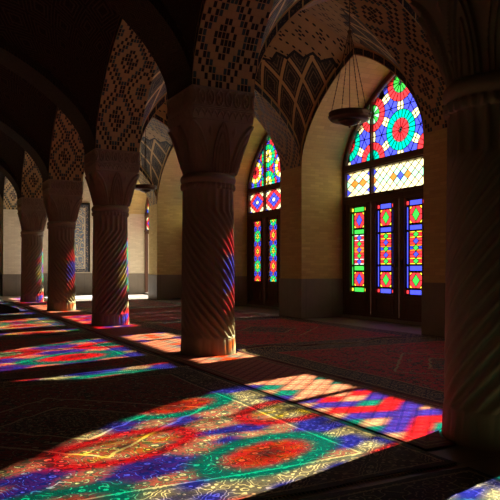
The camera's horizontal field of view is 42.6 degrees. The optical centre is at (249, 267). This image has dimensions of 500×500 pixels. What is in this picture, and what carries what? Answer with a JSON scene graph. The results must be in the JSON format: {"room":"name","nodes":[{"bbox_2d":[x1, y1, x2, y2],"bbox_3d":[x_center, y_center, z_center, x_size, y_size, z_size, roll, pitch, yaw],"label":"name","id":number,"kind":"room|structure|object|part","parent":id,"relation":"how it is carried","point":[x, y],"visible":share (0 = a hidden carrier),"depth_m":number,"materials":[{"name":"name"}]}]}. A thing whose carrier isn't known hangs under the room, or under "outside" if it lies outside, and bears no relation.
{"room":"mosque","nodes":[
{"label":"mosque","id":0,"kind":"room"},
{"bbox_2d":[0,172,4,200],"bbox_3d":[-9.498,-3.301,19.416,4.185,2.301,3.426,0,0,-28],"label":"ceiling","id":1,"kind":"structure","parent":0,"point":[2,177],"depth_m":21.66,"materials":[{"name":"brown brick"}]},
{"bbox_2d":[3,177,16,209],"bbox_3d":[-7.308,-3.020,20.563,0.760,2.039,3.426,0,0,-28],"label":"ceiling","id":2,"kind":"structure","parent":0,"point":[10,196],"depth_m":21.88,"materials":[{"name":"tile"}]},
{"bbox_2d":[0,160,20,199],"bbox_3d":[-8.527,-3.020,17.562,4.185,2.039,0.760,0,0,-28],"label":"arch","id":3,"kind":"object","parent":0,"point":[4,168],"depth_m":18.20,"materials":[{"name":"brick"}]},
{"bbox_2d":[1,198,21,273],"bbox_3d":[-8.248,-1.990,22.360,0.760,5.980,0.630,0,0,-28],"label":"wall pier","id":4,"kind":"object","parent":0,"point":[10,223],"visible":0.2,"depth_m":22.04,"materials":[{"name":"brick"}]},
{"bbox_2d":[0,130,24,187],"bbox_3d":[-7.549,-3.301,15.694,4.185,2.301,3.457,0,0,-28],"label":"ceiling","id":5,"kind":"structure","parent":0,"point":[11,152],"depth_m":17.73,"materials":[{"name":"brown brick"}]},
{"bbox_2d":[0,114,48,181],"bbox_3d":[-6.571,-3.020,13.826,4.185,2.039,0.760,0,0,-28],"label":"arch","id":6,"kind":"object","parent":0,"point":[8,127],"depth_m":14.42,"materials":[{"name":"brick"}]},
{"bbox_2d":[0,64,56,170],"bbox_3d":[-5.593,-3.301,11.959,4.185,2.301,3.457,0,0,-28],"label":"ceiling","id":7,"kind":"structure","parent":0,"point":[23,104],"depth_m":13.73,"materials":[{"name":"brown brick"}]},
{"bbox_2d":[21,151,42,197],"bbox_3d":[-5.359,-3.020,16.841,0.760,2.039,3.457,0,0,-28],"label":"ceiling","id":8,"kind":"structure","parent":0,"point":[31,186],"depth_m":18.17,"materials":[{"name":"tile"}]},
{"bbox_2d":[0,171,93,295],"bbox_3d":[-8.411,-2.000,22.800,9.850,6.000,0.300,0,0,-28],"label":"wall","id":9,"kind":"structure","parent":0,"point":[86,197],"depth_m":23.80,"materials":[{"name":"brick"}]},
{"bbox_2d":[1,273,148,295],"bbox_3d":[-8.057,0.600,22.448,9.530,0.800,0.649,0,0,-28],"label":"baseboard","id":10,"kind":"structure","parent":9,"relation":"attached to","point":[83,281],"depth_m":23.68,"materials":[{"name":"stone"}]},
{"bbox_2d":[75,203,89,271],"bbox_3d":[-6.595,-1.125,23.547,1.420,2.570,0.059,0,0,-28],"label":"tile panel","id":11,"kind":"object","parent":9,"relation":"attached to","point":[82,231],"visible":0.46,"depth_m":23.75,"materials":[{"name":"tile"}]},
{"bbox_2d":[0,38,95,154],"bbox_3d":[-4.615,-3.020,10.091,4.185,2.039,0.760,0,0,-28],"label":"arch","id":12,"kind":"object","parent":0,"point":[12,58],"depth_m":10.62,"materials":[{"name":"brick"}]},
{"bbox_2d":[0,0,119,138],"bbox_3d":[-3.637,-3.301,8.223,4.185,2.301,3.457,0,0,-28],"label":"ceiling","id":13,"kind":"structure","parent":0,"point":[72,39],"depth_m":9.85,"materials":[{"name":"brown brick"}]},
{"bbox_2d":[49,107,84,180],"bbox_3d":[-3.402,-3.020,13.105,0.760,2.039,3.457,0,0,-28],"label":"ceiling","id":14,"kind":"structure","parent":0,"point":[66,159],"depth_m":14.41,"materials":[{"name":"tile"}]},
{"bbox_2d":[0,295,140,300],"bbox_3d":[-7.828,0.990,20.588,8.030,0.020,2.840,0,0,-28],"label":"floor","id":15,"kind":"structure","parent":0,"point":[2,298],"depth_m":21.09,"materials":[{"name":"white stone"}]},
{"bbox_2d":[83,102,167,169],"bbox_3d":[-1.611,-3.301,14.044,3.285,2.301,3.457,0,0,-28],"label":"ceiling","id":16,"kind":"structure","parent":0,"point":[162,111],"depth_m":15.53,"materials":[{"name":"brown brick"}]},
{"bbox_2d":[96,17,156,151],"bbox_3d":[-1.446,-3.020,9.370,0.760,2.039,3.457,0,0,-28],"label":"ceiling","id":17,"kind":"structure","parent":0,"point":[130,68],"depth_m":10.48,"materials":[{"name":"tile"}]},
{"bbox_2d":[83,113,171,174],"bbox_3d":[-2.589,-3.020,15.912,3.285,2.039,0.760,0,0,-28],"label":"ceiling","id":18,"kind":"structure","parent":0,"point":[159,124],"depth_m":15.98,"materials":[{"name":"tile"}]},
{"bbox_2d":[135,129,156,193],"bbox_3d":[-2.600,-2.760,15.906,0.572,1.840,0.572,0,0,-28],"label":"chandelier","id":19,"kind":"object","parent":18,"relation":"hanging from","point":[145,188],"visible":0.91,"depth_m":15.78,"materials":[{"name":"brown metal"}]},
{"bbox_3d":[-2.600,-1.887,15.906,0.300,0.094,0.300,0,0,-28],"label":"lamp shade","id":20,"kind":"part","parent":19,"relation":"part of","materials":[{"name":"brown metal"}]},
{"bbox_3d":[-2.600,-1.986,15.906,0.572,0.112,0.572,0,0,-28],"label":"dish","id":21,"kind":"part","parent":19,"relation":"part of","materials":[{"name":"brown metal"}]},
{"bbox_2d":[127,214,148,273],"bbox_3d":[-4.417,-1.990,24.366,1.320,5.980,0.630,0,0,-28],"label":"wall pier","id":22,"kind":"object","parent":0,"point":[136,222],"visible":0.07,"depth_m":24.09,"materials":[{"name":"brick"}]},
{"bbox_2d":[138,167,156,205],"bbox_3d":[-4.545,-3.020,19.647,3.285,2.039,0.760,0,0,-28],"label":"ceiling","id":23,"kind":"structure","parent":0,"point":[152,197],"depth_m":20.16,"materials":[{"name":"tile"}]},
{"bbox_2d":[104,0,191,99],"bbox_3d":[-2.659,-3.020,6.355,4.185,2.039,0.760,0,0,-28],"label":"arch","id":24,"kind":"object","parent":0,"point":[151,21],"depth_m":7.15,"materials":[{"name":"brick"}]},
{"bbox_2d":[140,126,171,194],"bbox_3d":[-3.567,-3.301,17.779,3.285,2.301,3.457,0,0,-28],"label":"ceiling","id":25,"kind":"structure","parent":0,"point":[158,147],"depth_m":19.30,"materials":[{"name":"tile"}]},
{"bbox_2d":[149,204,181,274],"bbox_3d":[-2.505,-1.990,20.715,1.320,5.980,0.817,0,0,-28],"label":"wall","id":26,"kind":"structure","parent":0,"point":[165,220],"depth_m":20.27,"materials":[{"name":"brick"}]},
{"bbox_2d":[148,275,181,299],"bbox_3d":[-2.523,0.610,20.706,1.320,0.780,0.857,0,0,-28],"label":"baseboard","id":27,"kind":"structure","parent":26,"relation":"attached to","point":[160,287],"depth_m":20.23,"materials":[{"name":"stone"}]},
{"bbox_2d":[161,0,201,67],"bbox_3d":[-1.681,-3.301,4.487,4.185,2.301,3.457,0,0,-28],"label":"ceiling","id":28,"kind":"structure","parent":0,"point":[185,13],"depth_m":6.84,"materials":[{"name":"brown brick"}]},
{"bbox_2d":[139,83,300,170],"bbox_3d":[-0.633,-3.020,12.176,3.285,2.039,0.760,0,0,-28],"label":"ceiling","id":29,"kind":"structure","parent":0,"point":[269,115],"depth_m":12.62,"materials":[{"name":"tile"}]},
{"bbox_2d":[192,0,273,92],"bbox_3d":[0.510,-3.020,5.634,0.760,2.039,3.457,0,0,-28],"label":"ceiling","id":30,"kind":"structure","parent":0,"point":[229,33],"depth_m":7.01,"materials":[{"name":"brick"}]},
{"bbox_2d":[233,191,258,275],"bbox_3d":[-0.549,-1.990,16.980,1.320,5.980,0.817,0,0,-28],"label":"wall","id":31,"kind":"structure","parent":0,"point":[239,197],"depth_m":16.68,"materials":[{"name":"brick"}]},
{"bbox_2d":[234,276,246,305],"bbox_3d":[-0.567,0.610,16.970,1.320,0.780,0.857,0,0,-28],"label":"baseboard","id":32,"kind":"structure","parent":31,"relation":"attached to","point":[240,282],"depth_m":16.66,"materials":[{"name":"stone"}]},
{"bbox_2d":[8,294,499,499],"bbox_3d":[-2.214,1.125,11.342,10.600,0.250,26.750,0,0,-28],"label":"floor","id":33,"kind":"structure","parent":0,"point":[486,462],"depth_m":3.47,"materials":[{"name":"stone"}]},
{"bbox_2d":[0,301,22,306],"bbox_3d":[-7.882,0.992,16.982,3.102,0.015,3.384,0,0,-28],"label":"carpet","id":34,"kind":"object","parent":33,"relation":"on","point":[7,303],"visible":0.56,"depth_m":17.26,"materials":[{"name":"red carpet"}]},
{"bbox_2d":[0,307,49,318],"bbox_3d":[-6.235,0.992,13.837,3.102,0.015,3.684,0,0,-28],"label":"carpet","id":35,"kind":"object","parent":33,"relation":"on","point":[24,312],"visible":0.59,"depth_m":13.55,"materials":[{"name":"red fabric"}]},
{"bbox_2d":[0,304,19,312],"bbox_3d":[-5.449,0.884,14.009,0.794,0.201,0.512,0,0,-28],"label":"cloth bundle","id":36,"kind":"object","parent":35,"relation":"on","point":[3,308],"visible":1,"depth_m":14.00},
{"bbox_2d":[12,301,46,310],"bbox_3d":[-5.483,0.994,16.776,0.910,0.011,4.209,0,0,-28],"label":"carpet","id":37,"kind":"object","parent":33,"relation":"on","point":[36,306],"visible":0.66,"depth_m":16.76,"materials":[{"name":"red carpet"}]},
{"bbox_2d":[17,197,46,301],"bbox_3d":[-6.337,-0.500,18.709,0.841,3.000,0.841,0,0,-28],"label":"column","id":38,"kind":"structure","parent":33,"relation":"on","point":[32,214],"depth_m":18.44,"materials":[{"name":"stone"}]},
{"bbox_2d":[0,317,94,336],"bbox_3d":[-4.542,0.992,10.603,3.102,0.015,3.584,0,0,-28],"label":"carpet","id":39,"kind":"object","parent":33,"relation":"on","point":[35,326],"visible":0.93,"depth_m":10.57,"materials":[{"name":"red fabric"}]},
{"bbox_2d":[42,179,83,310],"bbox_3d":[-4.381,-0.500,14.973,0.841,3.000,0.841,0,0,-28],"label":"column","id":40,"kind":"structure","parent":33,"relation":"on","point":[62,200],"depth_m":14.71,"materials":[{"name":"stone"}]},
{"bbox_2d":[37,310,91,325],"bbox_3d":[-3.527,0.994,13.040,0.910,0.011,4.209,0,0,-28],"label":"carpet","id":41,"kind":"object","parent":33,"relation":"on","point":[75,317],"visible":0.58,"depth_m":12.98,"materials":[{"name":"red carpet"}]},
{"bbox_2d":[0,333,187,380],"bbox_3d":[-2.844,0.992,7.361,3.102,0.015,3.704,0,0,-28],"label":"carpet","id":42,"kind":"object","parent":33,"relation":"on","point":[29,357],"visible":0.97,"depth_m":7.04,"materials":[{"name":"red carpet"}]},
{"bbox_2d":[84,148,140,325],"bbox_3d":[-2.424,-0.500,11.238,0.841,3.000,0.841,0,0,-28],"label":"column","id":43,"kind":"structure","parent":33,"relation":"on","point":[112,176],"depth_m":10.97,"materials":[{"name":"stone"}]},
{"bbox_2d":[45,299,180,309],"bbox_3d":[-3.638,0.992,17.742,3.237,0.015,4.211,0,0,-28],"label":"carpet","id":44,"kind":"object","parent":33,"relation":"on","point":[133,303],"visible":0.44,"depth_m":17.27,"materials":[{"name":"red carpet"}]},
{"bbox_2d":[78,324,180,355],"bbox_3d":[-1.571,0.994,9.305,0.910,0.011,4.209,0,0,-28],"label":"carpet","id":45,"kind":"object","parent":33,"relation":"on","point":[160,343],"visible":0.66,"depth_m":9.07,"materials":[{"name":"red carpet"}]},
{"bbox_2d":[80,307,281,323],"bbox_3d":[-1.682,0.992,14.007,3.237,0.015,4.211,0,0,-28],"label":"carpet","id":46,"kind":"object","parent":33,"relation":"on","point":[151,314],"visible":0.41,"depth_m":13.29,"materials":[{"name":"red carpet"}]},
{"bbox_2d":[166,84,255,355],"bbox_3d":[-0.468,-0.500,7.502,0.841,3.000,0.841,0,0,-28],"label":"column","id":47,"kind":"structure","parent":33,"relation":"on","point":[210,128],"depth_m":7.23,"materials":[{"name":"stone"}]},
{"bbox_2d":[0,367,458,499],"bbox_3d":[-1.141,0.992,4.109,3.102,0.015,3.604,0,0,-28],"label":"carpet","id":48,"kind":"object","parent":33,"relation":"on","point":[182,433],"visible":1,"depth_m":3.59,"materials":[{"name":"red carpet"}]},
{"bbox_2d":[131,317,433,350],"bbox_3d":[0.275,0.992,10.271,3.237,0.015,4.211,0,0,-28],"label":"carpet","id":49,"kind":"object","parent":33,"relation":"on","point":[250,332],"visible":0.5,"depth_m":9.90,"materials":[{"name":"red carpet"}]},
{"bbox_2d":[162,351,455,450],"bbox_3d":[0.386,0.994,5.569,0.910,0.011,4.209,0,0,-28],"label":"carpet","id":50,"kind":"object","parent":33,"relation":"on","point":[413,421],"visible":0.79,"depth_m":4.88,"materials":[{"name":"red carpet"}]},
{"bbox_2d":[237,337,444,403],"bbox_3d":[2.231,0.967,6.535,3.237,0.064,4.211,0,0,-28],"label":"carpet","id":51,"kind":"object","parent":33,"relation":"on","point":[406,366],"visible":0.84,"depth_m":6.75,"materials":[{"name":"red carpet"}]},
{"bbox_2d":[297,467,499,499],"bbox_3d":[0.524,0.992,0.929,3.102,0.015,3.544,0,0,-28],"label":"carpet","id":52,"kind":"object","parent":33,"relation":"on","point":[462,483],"visible":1,"depth_m":2.85,"materials":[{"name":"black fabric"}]},
{"bbox_2d":[409,0,499,452],"bbox_3d":[1.488,-0.500,3.766,0.841,3.000,0.841,0,0,-28],"label":"column","id":53,"kind":"structure","parent":33,"relation":"on","point":[462,36],"depth_m":3.57,"materials":[{"name":"stone"}]},
{"bbox_2d":[140,0,402,155],"bbox_3d":[0.345,-3.301,10.308,3.285,2.301,3.457,0,0,-28],"label":"ceiling","id":54,"kind":"structure","parent":0,"point":[299,62],"depth_m":11.33,"materials":[{"name":"brown brick"}]},
{"bbox_2d":[128,46,422,213],"bbox_3d":[-0.551,-3.490,16.979,1.324,2.980,16.051,0,0,-28],"label":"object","id":55,"kind":"structure","parent":0,"point":[324,144],"depth_m":12.54,"materials":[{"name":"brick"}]},
{"bbox_2d":[144,197,148,292],"bbox_3d":[-3.164,-1.370,22.750,0.140,4.619,3.400,0,0,-28],"label":"window","id":56,"kind":"structure","parent":55,"relation":"in","point":[146,215],"depth_m":24.16,"materials":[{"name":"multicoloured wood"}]},
{"bbox_2d":[247,132,279,306],"bbox_3d":[0.746,-1.370,15.278,0.145,4.619,3.400,0,0,-28],"label":"window","id":57,"kind":"structure","parent":55,"relation":"in","point":[262,289],"depth_m":15.98,"materials":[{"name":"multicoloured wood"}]},
{"bbox_3d":[0.183,-0.185,16.346,0.071,2.170,0.790,0,0,-28],"label":"door","id":58,"kind":"part","parent":57,"relation":"part of","materials":[{"name":"red wood"}]},
{"bbox_3d":[0.197,-0.420,16.353,0.012,1.520,0.464,0,0,-28],"label":"stained glass","id":59,"kind":"part","parent":57,"relation":"part of","materials":[{"name":"multicoloured glass"}]},
{"bbox_3d":[0.757,-1.665,15.283,0.012,0.480,3.200,0,0,-28],"label":"transom glass","id":60,"kind":"part","parent":57,"relation":"part of","materials":[{"name":"multicoloured glass"}]},
{"bbox_3d":[0.757,-2.805,15.283,0.012,1.519,3.181,0,0,-28],"label":"lunette glass","id":61,"kind":"part","parent":57,"relation":"part of","materials":[{"name":"multicoloured glass"}]},
{"bbox_3d":[0.556,-0.185,15.633,0.071,2.170,0.790,0,0,-28],"label":"door","id":62,"kind":"part","parent":57,"relation":"part of","materials":[{"name":"red wood"}]},
{"bbox_3d":[0.570,-0.420,15.640,0.012,1.520,0.464,0,0,-28],"label":"stained glass","id":63,"kind":"part","parent":57,"relation":"part of","materials":[{"name":"multicoloured glass"}]},
{"bbox_2d":[342,71,422,321],"bbox_3d":[2.702,-1.370,11.542,0.145,4.619,3.400,0,0,-28],"label":"window","id":64,"kind":"structure","parent":55,"relation":"in","point":[382,231],"depth_m":11.94,"materials":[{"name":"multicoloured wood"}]},
{"bbox_3d":[2.153,-0.360,12.617,0.012,1.670,0.486,0,0,-28],"label":"stained glass","id":65,"kind":"part","parent":64,"relation":"part of","materials":[{"name":"multicoloured glass"}]},
{"bbox_3d":[2.139,-0.185,12.610,0.071,2.170,0.790,0,0,-28],"label":"door","id":66,"kind":"part","parent":64,"relation":"part of","materials":[{"name":"red wood"}]},
{"bbox_3d":[2.713,-1.665,11.547,0.012,0.480,3.200,0,0,-28],"label":"transom glass","id":67,"kind":"part","parent":64,"relation":"part of","materials":[{"name":"white glass"}]},
{"bbox_3d":[2.513,-0.185,11.897,0.071,2.170,0.790,0,0,-28],"label":"door","id":68,"kind":"part","parent":64,"relation":"part of","materials":[{"name":"red wood"}]},
{"bbox_3d":[2.526,-0.360,11.904,0.012,1.670,0.486,0,0,-28],"label":"stained glass","id":69,"kind":"part","parent":64,"relation":"part of","materials":[{"name":"multicoloured glass"}]},
{"bbox_3d":[2.713,-2.805,11.547,0.012,1.519,3.181,0,0,-28],"label":"lunette glass","id":70,"kind":"part","parent":64,"relation":"part of","materials":[{"name":"multicoloured glass"}]},
{"bbox_3d":[2.886,-0.185,11.184,0.071,2.170,0.790,0,0,-28],"label":"door","id":71,"kind":"part","parent":64,"relation":"part of","materials":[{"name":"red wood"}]},
{"bbox_3d":[2.900,-0.360,11.191,0.012,1.670,0.486,0,0,-28],"label":"stained glass","id":72,"kind":"part","parent":64,"relation":"part of","materials":[{"name":"multicoloured glass"}]},
{"bbox_2d":[280,149,355,278],"bbox_3d":[1.407,-1.990,13.244,1.320,5.980,0.817,0,0,-28],"label":"wall","id":73,"kind":"structure","parent":0,"point":[310,197],"depth_m":12.83,"materials":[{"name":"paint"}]},
{"bbox_2d":[246,304,278,309],"bbox_3d":[0.841,0.970,15.327,0.390,0.059,3.359,0,0,-28],"label":"trim","id":74,"kind":"structure","parent":73,"relation":"attached to","point":[250,305],"depth_m":15.92,"materials":[{"name":"stone"}]},
{"bbox_2d":[279,278,342,318],"bbox_3d":[1.389,0.610,13.235,1.320,0.780,0.857,0,0,-28],"label":"baseboard","id":75,"kind":"structure","parent":73,"relation":"attached to","point":[298,298],"depth_m":12.80,"materials":[{"name":"stone"}]},
{"bbox_2d":[341,314,420,325],"bbox_3d":[2.797,0.970,11.592,0.390,0.059,3.359,0,0,-28],"label":"trim","id":76,"kind":"structure","parent":73,"relation":"attached to","point":[342,315],"depth_m":11.86,"materials":[{"name":"wood"}]},
{"bbox_2d":[258,0,413,55],"bbox_3d":[2.301,-3.301,6.572,3.285,2.301,3.457,0,0,-28],"label":"ceiling","id":77,"kind":"structure","parent":0,"point":[279,7],"depth_m":7.32,"materials":[{"name":"brown brick"}]},
{"bbox_2d":[254,0,446,132],"bbox_3d":[1.323,-3.020,8.440,3.285,2.039,0.760,0,0,-28],"label":"arch","id":78,"kind":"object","parent":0,"point":[394,23],"depth_m":8.87,"materials":[{"name":"brick"}]},
{"bbox_2d":[328,0,371,127],"bbox_3d":[1.312,-2.760,8.434,0.572,1.840,0.572,0,0,-28],"label":"chandelier","id":79,"kind":"object","parent":78,"relation":"hanging from","point":[352,116],"visible":1,"depth_m":8.34,"materials":[{"name":"brown metal"}]},
{"bbox_3d":[1.182,-2.569,8.391,0.253,1.061,0.052,0,0,-28],"label":"chain","id":80,"kind":"part","parent":79,"relation":"part of","materials":[{"name":"metal"}]},
{"bbox_3d":[1.270,-2.569,8.565,0.012,1.060,0.256,0,0,-18],"label":"chain","id":81,"kind":"part","parent":79,"relation":"part of","materials":[{"name":"metal"}]},
{"bbox_3d":[1.312,-2.855,8.434,0.014,1.650,0.012,0,0,-13],"label":"rod","id":82,"kind":"part","parent":79,"relation":"part of","materials":[{"name":"metal"}]},
{"bbox_3d":[1.312,-1.887,8.434,0.300,0.094,0.300,0,0,-28],"label":"lamp shade","id":83,"kind":"part","parent":79,"relation":"part of","materials":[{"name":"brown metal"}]},
{"bbox_3d":[1.312,-1.986,8.434,0.572,0.112,0.572,0,0,-28],"label":"dish","id":84,"kind":"part","parent":79,"relation":"part of","materials":[{"name":"brown metal"}]},
{"bbox_3d":[1.355,-2.570,8.303,0.012,1.060,0.256,0,0,-18],"label":"chain","id":85,"kind":"part","parent":79,"relation":"part of","materials":[{"name":"metal"}]},
{"bbox_3d":[1.443,-2.569,8.476,0.256,1.061,0.012,0,0,-18],"label":"chain","id":86,"kind":"part","parent":79,"relation":"part of","materials":[{"name":"metal"}]},
{"bbox_2d":[423,121,446,282],"bbox_3d":[3.363,-1.990,9.508,1.320,5.980,0.817,0,0,-28],"label":"wall","id":87,"kind":"structure","parent":0,"point":[434,142],"depth_m":9.36,"materials":[{"name":"brick"}]},
{"bbox_2d":[421,282,445,337],"bbox_3d":[3.345,0.610,9.499,1.320,0.780,0.857,0,0,-28],"label":"baseboard","id":88,"kind":"structure","parent":87,"relation":"attached to","point":[432,294],"depth_m":9.35,"materials":[{"name":"stone"}]}
]}

